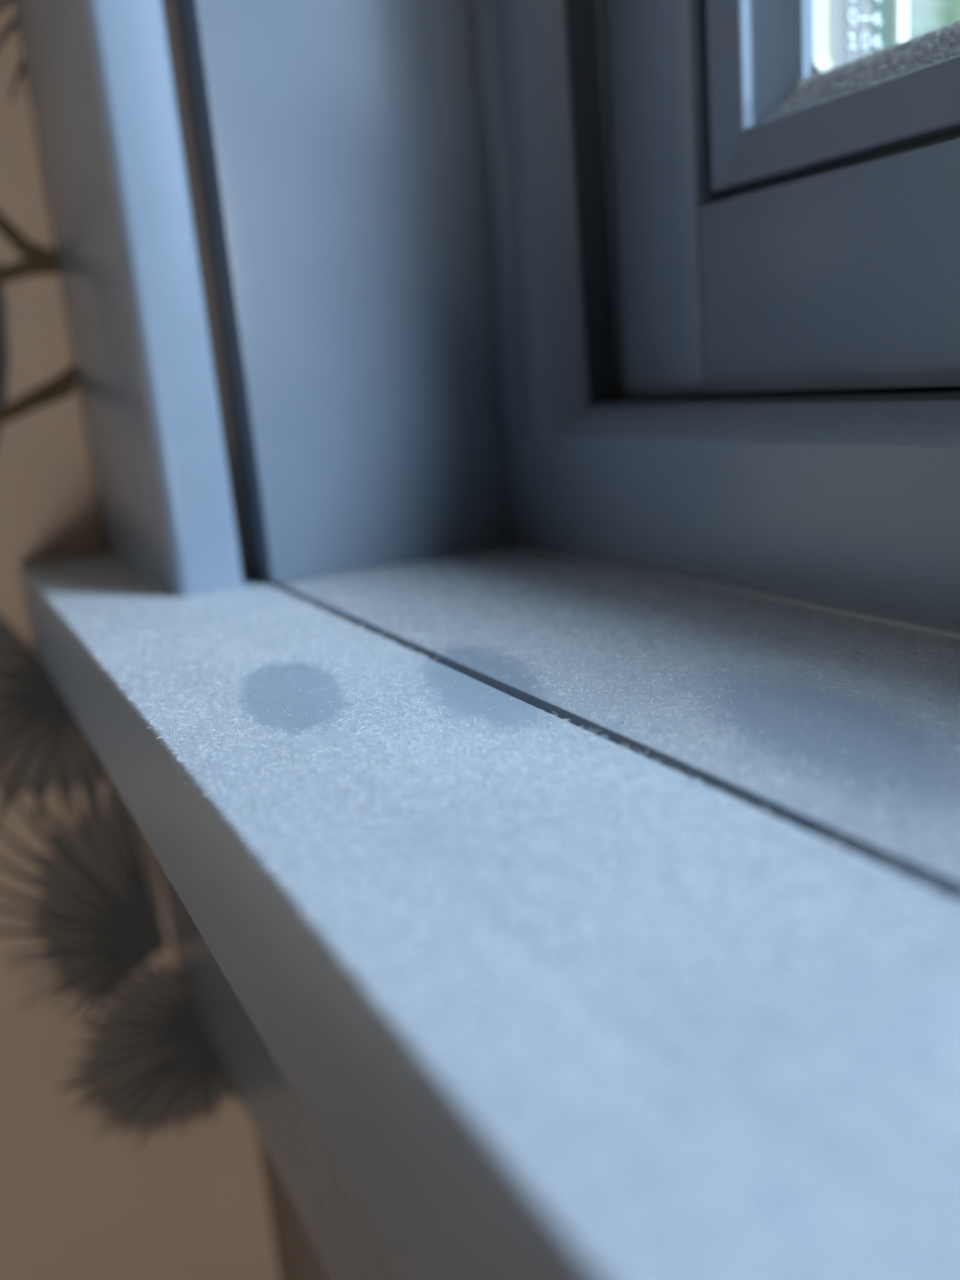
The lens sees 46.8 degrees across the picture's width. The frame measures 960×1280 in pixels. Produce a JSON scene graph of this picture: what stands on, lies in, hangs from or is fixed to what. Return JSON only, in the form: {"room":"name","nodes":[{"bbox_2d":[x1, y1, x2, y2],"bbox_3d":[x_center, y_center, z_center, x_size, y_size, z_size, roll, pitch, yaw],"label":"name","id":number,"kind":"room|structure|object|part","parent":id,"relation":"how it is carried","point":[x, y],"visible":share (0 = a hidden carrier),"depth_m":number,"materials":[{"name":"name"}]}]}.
{"room":"living room","nodes":[
{"label":"living room","id":0,"kind":"room"},
{"bbox_2d":[0,0,279,1279],"bbox_3d":[-1.781,-0.092,-0.488,3.663,2.500,0.150,-12,15,-25],"label":"wall","id":1,"kind":"structure","parent":0,"point":[130,1149],"depth_m":0.33,"materials":[{"name":"paint"}]},
{"bbox_3d":[-0.131,-0.074,0.294,0.015,0.050,0.001,-12,15,-25],"label":"stem","id":2,"kind":"part","parent":1,"relation":"part of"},
{"bbox_2d":[162,0,330,1279],"bbox_3d":[0.811,-0.098,-1.384,0.168,2.500,4.079,-12,15,-25],"label":"wall","id":3,"kind":"structure","parent":0,"point":[297,1257],"depth_m":0.25,"materials":[{"name":"paint"}]},
{"bbox_2d":[12,0,244,596],"bbox_3d":[-0.133,-0.648,0.121,0.017,1.302,0.094,-12,15,-25],"label":"trim","id":4,"kind":"structure","parent":3,"relation":"attached to","point":[99,75],"depth_m":0.23,"materials":[{"name":"wood"}]},
{"bbox_2d":[158,862,401,1279],"bbox_3d":[0.123,0.133,-0.072,0.017,0.110,0.939,-12,15,-25],"label":"trim","id":5,"kind":"structure","parent":3,"relation":"attached to","point":[346,1244],"depth_m":0.24,"materials":[{"name":"wood"}]},
{"bbox_2d":[173,0,511,583],"bbox_3d":[-0.074,-0.604,0.114,0.059,1.210,0.016,-12,15,-25],"label":"trim","id":6,"kind":"structure","parent":3,"relation":"attached to","point":[335,142],"depth_m":0.24,"materials":[{"name":"wood"}]},
{"bbox_2d":[18,544,959,1279],"bbox_3d":[0.180,0.055,-0.058,0.207,0.024,0.939,-12,15,-25],"label":"window sill","id":7,"kind":"structure","parent":3,"relation":"attached to","point":[437,1191],"depth_m":0.09,"materials":[{"name":"stone"}]},
{"bbox_2d":[166,752,189,786],"bbox_3d":[-0.036,0.016,0.131,0.001,0.003,0.013,-12,15,-25],"label":"edge lint","id":8,"kind":"object","parent":7,"relation":"on","point":[166,753],"visible":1,"depth_m":0.13},
{"bbox_2d":[20,545,959,1279],"bbox_3d":[0.002,0.002,0.164,0.101,0.001,0.366,-12,15,-25],"label":"sill dust","id":9,"kind":"structure","parent":7,"relation":"on","point":[88,558],"depth_m":0.12,"materials":[{"name":"grey"}]},
{"bbox_2d":[466,0,959,640],"bbox_3d":[0.162,-0.552,-0.191,0.082,1.216,0.760,-12,15,-25],"label":"window","id":10,"kind":"structure","parent":3,"relation":"in","point":[726,325],"depth_m":0.20,"materials":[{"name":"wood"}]},
{"bbox_3d":[0.003,-0.609,0.096,0.033,1.150,0.027,-12,15,-25],"label":"sash","id":11,"kind":"part","parent":10,"relation":"part of","materials":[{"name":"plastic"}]},
{"bbox_3d":[0.213,0.015,-0.050,0.081,0.042,0.760,-12,15,-25],"label":"frame rail","id":12,"kind":"part","parent":10,"relation":"part of","materials":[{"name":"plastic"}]},
{"bbox_3d":[0.202,-0.011,-0.060,0.033,0.034,0.638,-12,15,-25],"label":"sash rail","id":13,"kind":"part","parent":10,"relation":"part of","materials":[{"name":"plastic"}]},
{"bbox_2d":[778,18,959,115],"bbox_3d":[0.158,-0.053,-0.009,0.008,0.009,0.459,-12,15,-25],"label":"bead dust","id":14,"kind":"object","parent":10,"relation":"on","point":[802,93],"visible":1,"depth_m":0.17,"materials":[{"name":"grey"}]},
{"label":"outside","id":15,"kind":"structure","parent":0,"visible":0},
{"bbox_3d":[7.292,-0.293,3.760,15.770,0.200,28.000,-12,15,-25],"label":"ground","id":16,"kind":"structure","parent":15,"visible":0},
{"bbox_2d":[908,0,959,39],"bbox_3d":[7.045,-4.636,4.474,6.700,7.900,16.600,-12,15,-25],"label":"house","id":17,"kind":"structure","parent":16,"relation":"on","point":[921,12],"depth_m":6.79,"materials":[{"name":"white tile"}]},
{"bbox_2d":[932,0,959,29],"bbox_3d":[2.619,-2.169,5.112,1.167,3.578,1.140,-12,15,-25],"label":"shrub","id":18,"kind":"object","parent":16,"relation":"on","point":[944,5],"visible":0.09,"depth_m":5.06,"materials":[{"name":"green plant"}]}
]}

